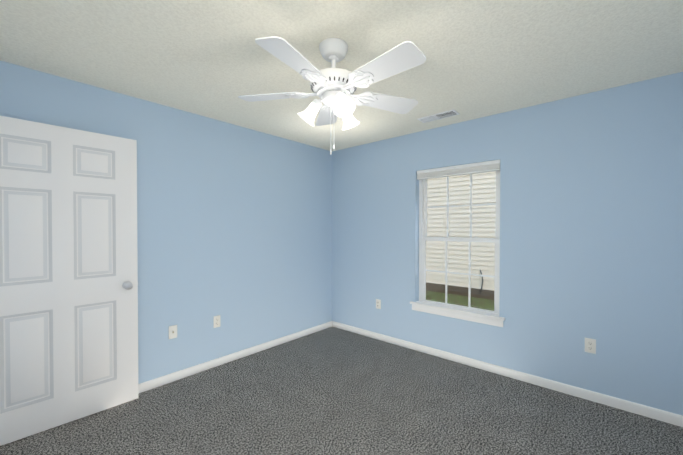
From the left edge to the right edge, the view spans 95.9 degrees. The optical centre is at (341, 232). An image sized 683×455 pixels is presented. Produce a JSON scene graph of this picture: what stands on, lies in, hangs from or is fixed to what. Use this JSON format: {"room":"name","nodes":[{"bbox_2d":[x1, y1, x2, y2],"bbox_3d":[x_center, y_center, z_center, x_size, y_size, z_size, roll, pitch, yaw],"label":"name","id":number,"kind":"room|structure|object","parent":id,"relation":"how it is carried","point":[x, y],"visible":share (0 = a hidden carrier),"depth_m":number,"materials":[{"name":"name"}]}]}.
{"room":"empty bedroom","nodes":[
{"label":"empty bedroom","id":0,"kind":"room"},
{"bbox_2d":[0,60,331,383],"bbox_3d":[-1.360,0.109,2.975,0.150,2.410,3.850,1,1,41],"label":"wall","id":1,"kind":"structure","parent":0,"point":[234,227],"depth_m":2.96,"materials":[{"name":"blue paint"}]},
{"bbox_2d":[0,116,138,445],"bbox_3d":[-1.913,0.300,2.123,0.146,2.035,0.879,1,1,43],"label":"door","id":2,"kind":"structure","parent":1,"relation":"in","point":[68,285],"depth_m":2.11,"materials":[{"name":"white paint"}]},
{"bbox_2d":[169,325,176,338],"bbox_3d":[-1.484,0.882,2.717,0.016,0.114,0.070,1,1,41],"label":"outlet plate","id":3,"kind":"object","parent":1,"relation":"attached to","point":[172,331],"visible":1,"depth_m":2.72,"materials":[{"name":"white plastic"}]},
{"bbox_2d":[213,315,219,327],"bbox_3d":[-1.220,0.876,3.022,0.008,0.114,0.070,1,1,41],"label":"electrical outlet","id":4,"kind":"object","parent":1,"relation":"attached to","point":[216,321],"visible":1,"depth_m":3.02,"materials":[{"name":"white plastic"}]},
{"bbox_2d":[138,321,331,392],"bbox_3d":[-1.194,1.276,3.051,0.014,0.074,3.235,1,1,41],"label":"baseboard","id":5,"kind":"structure","parent":1,"relation":"attached to","point":[170,377],"depth_m":3.06,"materials":[{"name":"white paint"}]},
{"bbox_2d":[0,327,682,454],"bbox_3d":[-0.045,1.376,1.827,3.660,0.100,3.850,1,1,41],"label":"floor","id":6,"kind":"structure","parent":0,"point":[332,391],"depth_m":2.22,"materials":[{"name":"carpet"}]},
{"bbox_2d":[0,0,682,150],"bbox_3d":[-0.045,-1.143,1.799,3.660,0.120,3.850,1,1,41],"label":"ceiling","id":7,"kind":"structure","parent":0,"point":[212,59],"depth_m":1.84,"materials":[{"name":"paint"}]},
{"bbox_2d":[238,36,425,154],"bbox_3d":[-0.032,-0.759,1.775,1.098,0.649,1.121,1,1,41],"label":"ceiling fan","id":8,"kind":"object","parent":7,"relation":"hanging from","point":[333,88],"visible":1,"depth_m":1.69,"materials":[{"name":"white plastic"}]},
{"bbox_2d":[417,109,458,122],"bbox_3d":[0.910,-1.087,2.911,0.360,0.018,0.145,1,1,41],"label":"ceiling vent","id":9,"kind":"object","parent":7,"relation":"in","point":[441,115],"visible":0.98,"depth_m":2.88,"materials":[{"name":"white metal"}]},
{"bbox_2d":[332,72,682,414],"bbox_3d":[1.180,0.106,3.199,3.360,2.410,0.150,1,1,41],"label":"wall","id":10,"kind":"structure","parent":0,"point":[591,215],"depth_m":2.55,"materials":[{"name":"blue paint"}]},
{"bbox_2d":[376,299,380,308],"bbox_3d":[0.447,0.876,3.750,0.070,0.114,0.008,1,1,41],"label":"electrical outlet","id":11,"kind":"object","parent":10,"relation":"attached to","point":[378,303],"visible":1,"depth_m":3.75,"materials":[{"name":"white plastic"}]},
{"bbox_2d":[410,160,504,326],"bbox_3d":[1.183,0.096,3.180,0.960,1.548,0.200,1,1,41],"label":"window unit","id":12,"kind":"structure","parent":10,"relation":"in","point":[470,313],"depth_m":3.16,"materials":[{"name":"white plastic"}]},
{"bbox_2d":[332,321,682,426],"bbox_3d":[1.131,1.275,3.146,3.346,0.074,0.014,1,1,41],"label":"baseboard","id":13,"kind":"structure","parent":10,"relation":"attached to","point":[645,411],"depth_m":2.65,"materials":[{"name":"white paint"}]},
{"bbox_2d":[585,338,595,353],"bbox_3d":[1.953,0.892,2.420,0.070,0.114,0.008,1,1,41],"label":"electrical outlet","id":14,"kind":"object","parent":10,"relation":"attached to","point":[590,345],"visible":1,"depth_m":2.42,"materials":[{"name":"white plastic"}]},
{"label":"outside","id":15,"kind":"structure","parent":0,"visible":0},
{"bbox_2d":[426,291,493,310],"bbox_3d":[2.535,1.612,5.021,21.000,0.200,4.350,1,1,41],"label":"grass","id":16,"kind":"structure","parent":15,"point":[432,296],"depth_m":6.73,"materials":[{"name":"green plant"}]},
{"bbox_2d":[426,171,495,299],"bbox_3d":[3.858,-1.914,6.482,21.000,6.820,0.351,1,1,41],"label":"neighbor house","id":17,"kind":"structure","parent":16,"relation":"on","point":[459,247],"depth_m":7.23,"materials":[{"name":"white plastic"}]}
]}

